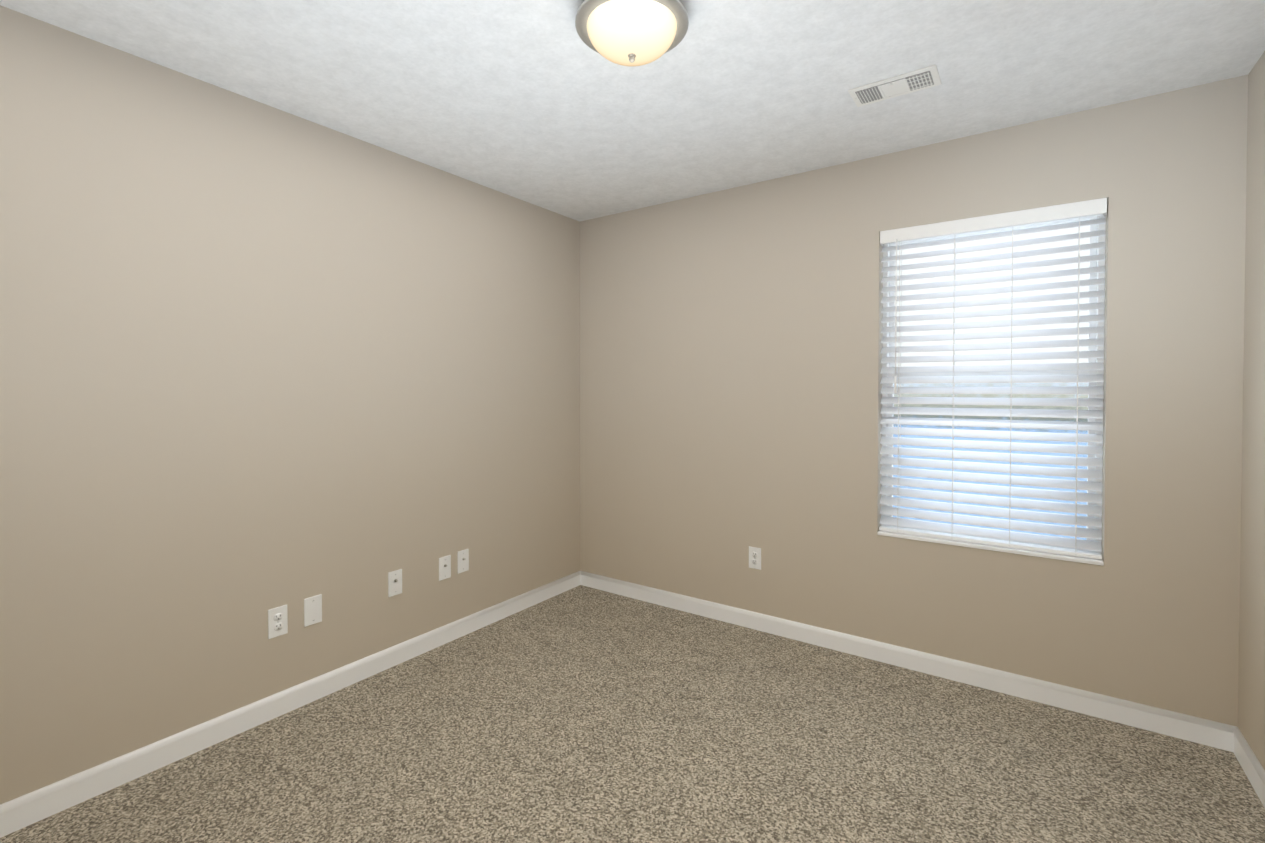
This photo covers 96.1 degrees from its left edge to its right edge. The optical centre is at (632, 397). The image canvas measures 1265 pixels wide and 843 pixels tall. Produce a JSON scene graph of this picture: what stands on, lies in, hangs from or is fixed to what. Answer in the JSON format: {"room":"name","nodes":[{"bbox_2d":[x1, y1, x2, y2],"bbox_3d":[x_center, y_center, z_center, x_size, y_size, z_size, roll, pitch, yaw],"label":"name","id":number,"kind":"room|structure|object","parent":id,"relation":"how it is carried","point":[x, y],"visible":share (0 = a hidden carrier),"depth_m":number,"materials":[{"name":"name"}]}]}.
{"room":"empty bedroom","nodes":[
{"label":"empty bedroom","id":0,"kind":"room"},
{"bbox_2d":[0,5,579,803],"bbox_3d":[-1.449,0.060,2.395,0.160,2.440,3.920,1,1,35],"label":"wall","id":1,"kind":"structure","parent":0,"point":[258,361],"depth_m":2.16,"materials":[{"name":"beige paint"}]},
{"bbox_2d":[268,605,287,638],"bbox_3d":[-1.428,0.902,2.290,0.008,0.118,0.072,1,1,35],"label":"duplex electrical outlet","id":2,"kind":"object","parent":1,"relation":"attached to","point":[277,621],"visible":1,"depth_m":2.29,"materials":[{"name":"white plastic"}]},
{"bbox_2d":[0,571,579,837],"bbox_3d":[-1.377,1.235,2.363,0.013,0.092,3.600,1,1,35],"label":"baseboard","id":3,"kind":"structure","parent":1,"relation":"attached to","point":[20,812],"depth_m":2.16,"materials":[{"name":"white wood"}]},
{"bbox_2d":[304,594,321,626],"bbox_3d":[-1.351,0.898,2.402,0.007,0.118,0.072,1,1,35],"label":"blank wall plate","id":4,"kind":"object","parent":1,"relation":"attached to","point":[313,610],"visible":1,"depth_m":2.40,"materials":[{"name":"white plastic"}]},
{"bbox_2d":[388,569,401,596],"bbox_3d":[-1.129,0.884,2.711,0.017,0.118,0.072,1,1,35],"label":"outlet","id":5,"kind":"object","parent":1,"relation":"attached to","point":[395,582],"visible":1,"depth_m":2.71,"materials":[{"name":"white plastic"}]},
{"bbox_2d":[439,555,450,580],"bbox_3d":[-0.968,0.880,2.941,0.017,0.118,0.072,1,1,35],"label":"outlet","id":6,"kind":"object","parent":1,"relation":"attached to","point":[444,567],"visible":1,"depth_m":2.94,"materials":[{"name":"white plastic"}]},
{"bbox_2d":[457,549,468,573],"bbox_3d":[-0.902,0.873,3.036,0.017,0.118,0.072,1,1,35],"label":"outlet","id":7,"kind":"object","parent":1,"relation":"attached to","point":[462,560],"visible":1,"depth_m":3.03,"materials":[{"name":"white plastic"}]},
{"bbox_2d":[0,585,1264,842],"bbox_3d":[-0.108,1.354,1.479,3.510,0.120,4.000,1,1,35],"label":"floor","id":8,"kind":"structure","parent":0,"point":[580,713],"depth_m":2.01,"materials":[{"name":"carpet"}]},
{"bbox_2d":[0,0,1264,221],"bbox_3d":[-0.108,-1.205,1.440,3.510,0.120,4.000,1,1,35],"label":"ceiling","id":9,"kind":"structure","parent":0,"point":[540,104],"depth_m":2.01,"materials":[{"name":"white paint"}]},
{"bbox_2d":[575,0,688,65],"bbox_3d":[-0.002,-1.069,1.673,0.332,0.159,0.332,1,1,35],"label":"flush-mount light fixture","id":10,"kind":"object","parent":9,"relation":"attached to","point":[631,32],"visible":1,"depth_m":1.61,"materials":[{"name":"white glass"}]},
{"bbox_2d":[848,65,941,106],"bbox_3d":[0.970,-1.147,2.107,0.295,0.016,0.150,1,1,35],"label":"ceiling vent","id":11,"kind":"object","parent":9,"relation":"in","point":[905,83],"visible":1,"depth_m":2.09,"materials":[{"name":"white metal"}]},
{"bbox_2d":[580,75,1247,726],"bbox_3d":[0.968,0.051,3.001,3.110,2.440,0.160,1,1,35],"label":"wall","id":12,"kind":"structure","parent":0,"point":[730,375],"depth_m":2.70,"materials":[{"name":"beige paint"}]},
{"bbox_2d":[749,546,760,569],"bbox_3d":[0.671,0.879,3.118,0.072,0.118,0.008,1,1,35],"label":"duplex electrical outlet","id":13,"kind":"object","parent":12,"relation":"attached to","point":[754,557],"visible":1,"depth_m":3.12,"materials":[{"name":"white plastic"}]},
{"bbox_2d":[580,570,1232,750],"bbox_3d":[0.922,1.226,2.944,3.060,0.092,0.013,1,1,35],"label":"baseboard","id":14,"kind":"structure","parent":12,"relation":"attached to","point":[1207,732],"depth_m":2.57,"materials":[{"name":"white wood"}]},
{"bbox_2d":[877,214,1105,565],"bbox_3d":[1.584,-0.067,2.572,0.850,1.467,0.176,1,1,35],"label":"window","id":15,"kind":"structure","parent":12,"relation":"in","point":[1098,227],"depth_m":2.52,"materials":[{"name":"white plastic"}]},
{"bbox_2d":[894,383,1086,537],"bbox_3d":[1.636,0.261,2.651,0.790,0.742,0.002,1,1,35],"label":"screen","id":16,"kind":"object","parent":15,"relation":"attached to","point":[997,452],"depth_m":2.61,"materials":[{"name":"grey"}]},
{"bbox_2d":[879,198,1106,559],"bbox_3d":[1.551,-0.075,2.523,0.842,1.448,0.085,1,1,35],"label":"window blinds","id":17,"kind":"object","parent":15,"relation":"attached to","point":[1079,210],"visible":0.96,"depth_m":2.50,"materials":[{"name":"white plastic"}]},
{"bbox_2d":[1238,51,1264,769],"bbox_3d":[1.233,0.088,0.524,0.160,2.440,3.920,1,1,35],"label":"wall","id":18,"kind":"structure","parent":0,"point":[1251,702],"depth_m":1.94,"materials":[{"name":"beige paint"}]},
{"bbox_2d":[1228,724,1264,807],"bbox_3d":[1.162,1.262,0.591,0.013,0.092,3.600,1,1,35],"label":"baseboard","id":19,"kind":"structure","parent":18,"relation":"attached to","point":[1253,769],"depth_m":1.93,"materials":[{"name":"white wood"}]},
{"label":"outside","id":20,"kind":"structure","parent":0,"visible":0},
{"bbox_2d":[893,226,1089,539],"bbox_3d":[6.437,-1.835,10.034,32.000,22.000,0.001,1,1,35],"label":"sky","id":21,"kind":"structure","parent":20,"point":[997,284],"depth_m":10.06,"materials":[{"name":"white"}]}
]}

